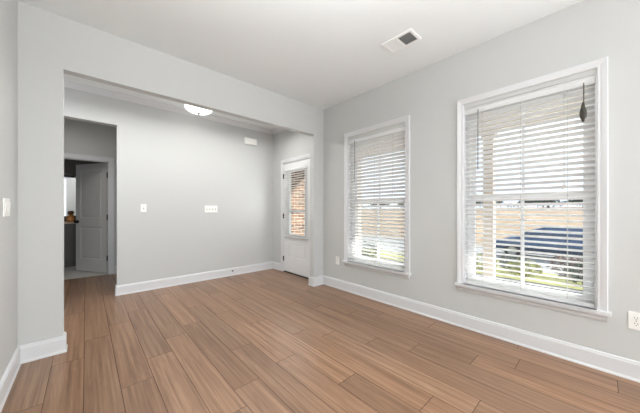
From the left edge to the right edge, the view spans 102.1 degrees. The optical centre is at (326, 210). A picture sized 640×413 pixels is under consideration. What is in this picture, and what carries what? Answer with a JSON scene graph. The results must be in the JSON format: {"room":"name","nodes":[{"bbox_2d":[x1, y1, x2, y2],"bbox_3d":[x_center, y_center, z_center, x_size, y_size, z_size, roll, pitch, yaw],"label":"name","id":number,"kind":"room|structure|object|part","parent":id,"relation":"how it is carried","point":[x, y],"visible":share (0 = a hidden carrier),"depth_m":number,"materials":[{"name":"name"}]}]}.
{"room":"empty living room","nodes":[
{"label":"empty living room","id":0,"kind":"room"},
{"bbox_2d":[0,0,17,379],"bbox_3d":[-0.358,-0.209,-0.258,0.120,2.743,6.111,0,0,-43],"label":"wall","id":1,"kind":"structure","parent":0,"point":[8,8],"depth_m":1.72,"materials":[{"name":"grey paint"}]},
{"bbox_2d":[3,198,10,216],"bbox_3d":[-2.062,-0.018,1.668,0.013,0.116,0.163,0,0,-43],"label":"light switch","id":2,"kind":"object","parent":1,"relation":"attached to","point":[6,202],"visible":1,"depth_m":1.64,"materials":[{"name":"white plastic"}]},
{"bbox_2d":[0,332,67,412],"bbox_3d":[-0.562,1.095,-0.434,1.186,0.134,6.132,0,0,-43],"label":"baseboard","id":3,"kind":"structure","parent":1,"relation":"attached to","point":[34,351],"depth_m":1.98,"materials":[{"name":"white paint"}]},
{"bbox_2d":[64,159,99,174],"bbox_3d":[-5.640,-0.209,5.611,2.600,2.743,0.100,0,0,-43],"label":"wall","id":4,"kind":"structure","parent":0,"point":[69,165],"depth_m":5.63,"materials":[{"name":"grey paint"}]},
{"bbox_2d":[64,174,75,215],"bbox_3d":[-5.784,-0.321,5.398,1.700,0.895,0.014,0,0,-43],"label":"wall mirror","id":5,"kind":"object","parent":4,"relation":"attached to","point":[69,180],"visible":0.02,"depth_m":5.59,"materials":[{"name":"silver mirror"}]},
{"bbox_2d":[64,118,115,265],"bbox_3d":[-4.500,-0.209,4.223,1.975,2.743,0.115,0,0,-43],"label":"wall","id":6,"kind":"structure","parent":0,"point":[80,137],"depth_m":4.50,"materials":[{"name":"grey paint"}]},
{"bbox_2d":[64,153,114,273],"bbox_3d":[-4.498,0.105,4.675,0.972,2.113,0.809,0,0,-43],"label":"door","id":7,"kind":"structure","parent":6,"relation":"in","point":[95,183],"depth_m":4.79,"materials":[{"name":"white paint"}]},
{"bbox_2d":[64,87,272,285],"bbox_3d":[-2.590,-0.209,3.838,4.045,2.743,0.113,0,0,-43],"label":"wall","id":8,"kind":"structure","parent":0,"point":[178,165],"depth_m":4.05,"materials":[{"name":"grey paint"}]},
{"bbox_2d":[141,204,146,211],"bbox_3d":[-2.629,-0.028,3.710,0.070,0.116,0.021,0,0,-43],"label":"light switch","id":9,"kind":"object","parent":8,"relation":"attached to","point":[143,206],"visible":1,"depth_m":3.72,"materials":[{"name":"white plastic"}]},
{"bbox_2d":[64,79,284,133],"bbox_3d":[-2.072,-1.547,3.283,4.045,0.068,1.406,0,0,-43],"label":"crown molding","id":10,"kind":"structure","parent":8,"relation":"attached to","point":[67,83],"depth_m":3.79,"materials":[{"name":"white paint"}]},
{"bbox_2d":[114,262,280,295],"bbox_3d":[-1.909,1.095,4.274,2.472,0.134,0.292,0,0,-40],"label":"baseboard","id":11,"kind":"structure","parent":8,"relation":"attached to","point":[185,279],"depth_m":4.12,"materials":[{"name":"white paint"}]},
{"bbox_2d":[205,206,217,212],"bbox_3d":[-1.942,-0.011,4.350,0.195,0.101,0.021,0,0,-43],"label":"light switch","id":12,"kind":"object","parent":8,"relation":"attached to","point":[208,209],"visible":1,"depth_m":4.34,"materials":[{"name":"white plastic"}]},
{"bbox_2d":[244,137,256,145],"bbox_3d":[-1.422,-1.276,4.818,0.240,0.120,0.046,0,0,-43],"label":"door chime","id":13,"kind":"object","parent":8,"relation":"attached to","point":[249,141],"visible":1,"depth_m":4.79,"materials":[{"name":"white plastic"}]},
{"bbox_2d":[18,1,323,345],"bbox_3d":[-1.224,-0.209,3.050,3.123,2.743,0.090,0,0,-43],"label":"wall","id":14,"kind":"structure","parent":0,"point":[51,46],"depth_m":2.11,"materials":[{"name":"grey paint"}]},
{"bbox_2d":[17,0,582,128],"bbox_3d":[-1.247,-1.631,2.221,4.606,0.100,11.150,0,0,-43],"label":"ceiling","id":15,"kind":"structure","parent":0,"point":[321,54],"depth_m":2.31,"materials":[{"name":"white paint"}]},
{"bbox_2d":[185,104,211,114],"bbox_3d":[-1.880,-1.492,3.798,0.368,0.178,0.368,0,0,-43],"label":"ceiling light","id":16,"kind":"object","parent":15,"relation":"attached to","point":[195,110],"visible":0.54,"depth_m":3.74,"materials":[{"name":"white glass"}]},
{"bbox_2d":[381,28,421,53],"bbox_3d":[0.697,-1.575,2.424,0.195,0.011,0.305,0,0,-43],"label":"ceiling vent","id":17,"kind":"object","parent":15,"relation":"in","point":[408,37],"visible":1,"depth_m":2.41,"materials":[{"name":"white metal"}]},
{"bbox_2d":[1,266,639,412],"bbox_3d":[-1.193,1.202,2.237,4.706,0.080,11.100,0,0,-43],"label":"floor","id":18,"kind":"structure","parent":0,"point":[269,340],"depth_m":1.97,"materials":[{"name":"brown wood"}]},
{"bbox_2d":[64,216,75,266],"bbox_3d":[-5.603,0.649,5.204,1.840,1.025,0.535,0,0,-43],"label":"vanity cabinet","id":19,"kind":"object","parent":18,"relation":"on","point":[69,227],"visible":0.07,"depth_m":5.24,"materials":[{"name":"paint"}]},
{"bbox_3d":[-5.277,0.387,5.184,0.430,0.190,0.020,0,0,-43],"label":"drawer","id":20,"kind":"part","parent":19,"relation":"part of","materials":[{"name":"paint"}]},
{"bbox_3d":[-5.275,0.767,5.182,0.430,0.530,0.026,0,0,-43],"label":"door","id":21,"kind":"part","parent":19,"relation":"part of","materials":[{"name":"paint"}]},
{"bbox_2d":[64,221,75,223],"bbox_3d":[-5.603,0.257,5.204,1.840,0.040,0.535,0,0,-43],"label":"countertop","id":22,"kind":"structure","parent":19,"relation":"on","point":[65,222],"depth_m":5.24,"materials":[{"name":"beige stone"}]},
{"bbox_2d":[66,211,74,221],"bbox_3d":[-5.368,0.126,5.414,0.136,0.222,0.136,0,0,-43],"label":"ceramic jar","id":23,"kind":"object","parent":22,"relation":"on","point":[70,217],"visible":0.95,"depth_m":5.38,"materials":[{"name":"brown ceramic"}]},
{"bbox_2d":[273,0,639,361],"bbox_3d":[1.511,-0.209,2.523,0.160,2.743,7.630,0,0,-43],"label":"wall","id":24,"kind":"structure","parent":0,"point":[585,31],"depth_m":2.43,"materials":[{"name":"grey paint"}]},
{"bbox_2d":[281,153,309,278],"bbox_3d":[-0.498,0.109,4.663,0.180,2.108,0.940,0,0,-43],"label":"door","id":25,"kind":"structure","parent":24,"relation":"in","point":[295,252],"depth_m":4.68,"materials":[{"name":"white paint"}]},
{"bbox_2d":[284,165,306,238],"bbox_3d":[-0.569,-0.130,4.600,0.042,1.247,0.655,0,0,-43],"label":"door blind","id":26,"kind":"object","parent":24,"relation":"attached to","point":[305,166],"visible":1,"depth_m":4.57,"materials":[{"name":"white plastic"}]},
{"bbox_3d":[-0.569,0.482,4.600,0.042,0.024,0.655,0,0,-43],"label":"rail","id":27,"kind":"part","parent":26,"relation":"part of","materials":[{"name":"white plastic"}]},
{"bbox_2d":[342,115,410,278],"bbox_3d":[0.656,-0.147,3.407,0.205,1.901,1.064,0,0,-43],"label":"window","id":28,"kind":"structure","parent":24,"relation":"in","point":[406,274],"depth_m":3.40,"materials":[{"name":"white paint"}]},
{"bbox_3d":[0.709,-0.532,3.457,0.026,0.858,0.854,0,0,-43],"label":"sash","id":29,"kind":"part","parent":28,"relation":"part of","materials":[{"name":"white plastic"}]},
{"bbox_3d":[0.696,-0.128,3.445,0.075,1.710,0.898,0,0,-43],"label":"frame","id":30,"kind":"part","parent":28,"relation":"part of","materials":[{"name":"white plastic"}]},
{"bbox_2d":[349,127,404,270],"bbox_3d":[0.637,-0.130,3.389,0.068,1.708,0.894,0,0,-43],"label":"window blind","id":31,"kind":"object","parent":28,"relation":"attached to","point":[392,135],"visible":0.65,"depth_m":3.36,"materials":[{"name":"white plastic"}]},
{"bbox_3d":[0.641,0.712,3.393,0.052,0.024,0.894,0,0,-43],"label":"rail","id":32,"kind":"part","parent":31,"relation":"part of","materials":[{"name":"white plastic"}]},
{"bbox_3d":[0.807,-0.554,3.169,0.012,0.782,0.021,0,0,-43],"label":"lift cord","id":33,"kind":"part","parent":31,"relation":"part of","materials":[{"name":"white fabric"}]},
{"bbox_3d":[0.843,-0.127,3.176,0.054,1.637,0.002,0,0,-43],"label":"ladder cord","id":34,"kind":"part","parent":31,"relation":"part of","materials":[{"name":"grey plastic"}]},
{"bbox_3d":[0.684,0.281,3.433,0.026,0.848,0.854,0,0,-43],"label":"sash","id":35,"kind":"part","parent":28,"relation":"part of","materials":[{"name":"white plastic"}]},
{"bbox_2d":[308,275,639,382],"bbox_3d":[1.831,1.095,1.899,0.223,0.134,6.280,0,0,-43],"label":"baseboard","id":36,"kind":"structure","parent":24,"relation":"attached to","point":[616,365],"depth_m":2.29,"materials":[{"name":"white paint"}]},
{"bbox_2d":[454,56,611,321],"bbox_3d":[1.714,-0.147,2.273,0.205,1.901,1.064,0,0,-43],"label":"window","id":37,"kind":"structure","parent":24,"relation":"in","point":[600,312],"depth_m":2.04,"materials":[{"name":"white paint"}]},
{"bbox_2d":[465,77,594,307],"bbox_3d":[1.694,-0.130,2.255,0.068,1.708,0.894,0,0,-43],"label":"window blind","id":38,"kind":"object","parent":37,"relation":"attached to","point":[589,82],"visible":1,"depth_m":2.19,"materials":[{"name":"white plastic"}]},
{"bbox_3d":[1.698,-0.127,2.259,0.054,1.637,0.002,0,0,-43],"label":"ladder cord","id":39,"kind":"part","parent":38,"relation":"part of","materials":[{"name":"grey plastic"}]},
{"bbox_3d":[1.698,0.712,2.259,0.052,0.024,0.894,0,0,-43],"label":"rail","id":40,"kind":"part","parent":38,"relation":"part of","materials":[{"name":"white plastic"}]},
{"bbox_3d":[1.865,-0.554,2.034,0.012,0.782,0.021,0,0,-43],"label":"lift cord","id":41,"kind":"part","parent":38,"relation":"part of","materials":[{"name":"white fabric"}]},
{"bbox_2d":[579,83,586,121],"bbox_3d":[1.923,-0.806,1.939,0.042,0.293,0.041,0,0,-43],"label":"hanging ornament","id":42,"kind":"object","parent":38,"relation":"hanging from","point":[583,112],"visible":1,"depth_m":1.93,"materials":[{"name":"metal"}]},
{"bbox_3d":[1.742,0.281,2.299,0.026,0.848,0.854,0,0,-43],"label":"sash","id":43,"kind":"part","parent":37,"relation":"part of","materials":[{"name":"white plastic"}]},
{"bbox_3d":[1.754,-0.128,2.310,0.075,1.710,0.898,0,0,-43],"label":"frame","id":44,"kind":"part","parent":37,"relation":"part of","materials":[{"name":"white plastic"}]},
{"bbox_3d":[1.766,-0.532,2.322,0.026,0.858,0.854,0,0,-43],"label":"sash","id":45,"kind":"part","parent":37,"relation":"part of","materials":[{"name":"white plastic"}]},
{"bbox_2d":[628,311,639,330],"bbox_3d":[2.106,0.756,1.760,0.010,0.120,0.072,0,0,-43],"label":"power outlet","id":46,"kind":"object","parent":24,"relation":"attached to","point":[633,317],"visible":1,"depth_m":1.76,"materials":[{"name":"white plastic"}]},
{"bbox_2d":[632,316,639,320],"bbox_3d":[2.105,0.737,1.759,0.005,0.033,0.033,0,0,-43],"label":"receptacle","id":47,"kind":"object","parent":46,"relation":"attached to","point":[634,318],"depth_m":1.76,"materials":[{"name":"white plastic"}]},
{"label":"outside","id":48,"kind":"structure","parent":0,"visible":0},
{"bbox_2d":[362,207,582,244],"bbox_3d":[40.792,0.985,58.533,100.500,3.955,110.000,0,0,-43],"label":"hillside","id":49,"kind":"structure","parent":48,"point":[508,212],"depth_m":29.10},
{"bbox_2d":[507,201,534,207],"bbox_3d":[38.467,-1.280,51.253,4.392,2.121,6.313,0,0,-15],"label":"tree","id":50,"kind":"object","parent":49,"relation":"on","point":[518,201],"visible":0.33,"depth_m":49.20,"materials":[{"name":"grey plant"}]},
{"bbox_2d":[532,200,565,207],"bbox_3d":[37.699,-1.318,44.278,5.247,2.359,4.857,0,0,-43],"label":"tree","id":51,"kind":"object","parent":49,"relation":"on","point":[535,201],"visible":0.5,"depth_m":43.98,"materials":[{"name":"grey plant"}]},
{"bbox_2d":[564,199,582,207],"bbox_3d":[45.159,-1.586,45.601,4.217,2.719,4.954,0,0,-43],"label":"tree","id":52,"kind":"object","parent":49,"relation":"on","point":[578,200],"visible":0.18,"depth_m":45.24,"materials":[{"name":"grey plant"}]},
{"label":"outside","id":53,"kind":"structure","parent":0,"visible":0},
{"bbox_2d":[371,256,582,293],"bbox_3d":[-6.130,1.801,14.792,5.194,0.626,110.000,0,0,-43],"label":"garden bed","id":54,"kind":"object","parent":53,"point":[371,256],"depth_m":6.12,"materials":[{"name":"green plant"}]},
{"bbox_2d":[291,170,304,234],"bbox_3d":[-0.876,-0.163,6.443,1.694,3.350,0.220,0,0,-43],"label":"brick wall","id":55,"kind":"structure","parent":54,"relation":"on","point":[295,216],"depth_m":6.45,"materials":[{"name":"brown brick"}]},
{"bbox_2d":[362,241,379,257],"bbox_3d":[1.300,1.380,8.877,1.010,0.668,1.008,0,0,-43],"label":"shrub","id":56,"kind":"object","parent":54,"relation":"on","point":[362,241],"visible":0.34,"depth_m":8.82,"materials":[{"name":"green plant"}]},
{"bbox_3d":[1.770,1.347,3.495,1.545,0.310,7.700,0,0,-43],"label":"floor","id":57,"kind":"structure","parent":54,"relation":"on","visible":0},
{"bbox_2d":[357,159,361,256],"bbox_3d":[0.664,0.192,5.623,0.170,2.660,0.170,0,0,-43],"label":"porch column","id":58,"kind":"structure","parent":57,"relation":"on","point":[358,159],"depth_m":5.57,"materials":[{"name":"paint"}]},
{"bbox_2d":[481,130,497,279],"bbox_3d":[2.379,0.192,3.783,0.170,2.660,0.170,0,0,-43],"label":"porch column","id":59,"kind":"structure","parent":57,"relation":"on","point":[485,202],"depth_m":3.74,"materials":[{"name":"paint"}]},
{"bbox_2d":[359,94,582,155],"bbox_3d":[2.239,-1.248,3.933,0.160,0.220,7.700,0,0,-43],"label":"beam","id":60,"kind":"structure","parent":59,"relation":"on","point":[582,94],"depth_m":3.39,"materials":[{"name":"paint"}]},
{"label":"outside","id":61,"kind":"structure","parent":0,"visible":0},
{"bbox_2d":[363,248,582,289],"bbox_3d":[-2.694,2.106,17.995,4.200,0.604,110.000,0,0,-43],"label":"lawn","id":62,"kind":"structure","parent":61,"point":[497,270],"depth_m":7.72,"materials":[{"name":"green plant"}]},
{"bbox_2d":[476,254,499,269],"bbox_3d":[5.203,1.773,8.771,1.126,0.629,1.113,0,0,-43],"label":"shrub","id":63,"kind":"object","parent":62,"relation":"on","point":[477,263],"visible":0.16,"depth_m":8.58,"materials":[{"name":"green plant"}]},
{"bbox_2d":[498,253,529,272],"bbox_3d":[6.306,1.827,8.751,0.930,0.730,0.951,0,0,-43],"label":"shrub","id":64,"kind":"object","parent":62,"relation":"on","point":[502,256],"visible":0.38,"depth_m":8.72,"materials":[{"name":"green plant"}]},
{"bbox_2d":[505,258,542,276],"bbox_3d":[5.705,1.709,7.491,0.910,0.624,0.872,0,0,-43],"label":"shrub","id":65,"kind":"object","parent":62,"relation":"on","point":[512,263],"visible":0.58,"depth_m":7.38,"materials":[{"name":"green plant"}]},
{"bbox_2d":[547,256,582,279],"bbox_3d":[7.441,1.792,7.985,0.991,0.879,1.020,0,0,2],"label":"shrub","id":66,"kind":"object","parent":62,"relation":"on","point":[558,257],"visible":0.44,"depth_m":7.99,"materials":[{"name":"green plant"}]},
{"bbox_2d":[563,263,582,284],"bbox_3d":[6.736,1.675,6.695,0.912,0.743,0.938,0,0,-43],"label":"shrub","id":67,"kind":"object","parent":62,"relation":"on","point":[576,264],"visible":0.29,"depth_m":6.80,"materials":[{"name":"green plant"}]},
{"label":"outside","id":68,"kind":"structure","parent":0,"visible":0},
{"bbox_2d":[362,235,582,276],"bbox_3d":[1.439,2.615,21.848,7.100,0.600,110.000,0,0,-43],"label":"street","id":69,"kind":"structure","parent":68,"point":[477,249],"depth_m":13.59,"materials":[{"name":"asphalt"}]},
{"bbox_2d":[496,227,582,258],"bbox_3d":[10.844,1.562,12.419,1.870,1.560,4.510,0,0,-43],"label":"parked car","id":70,"kind":"object","parent":69,"relation":"on","point":[542,228],"visible":0.27,"depth_m":11.89,"materials":[{"name":"paint"}]}
]}

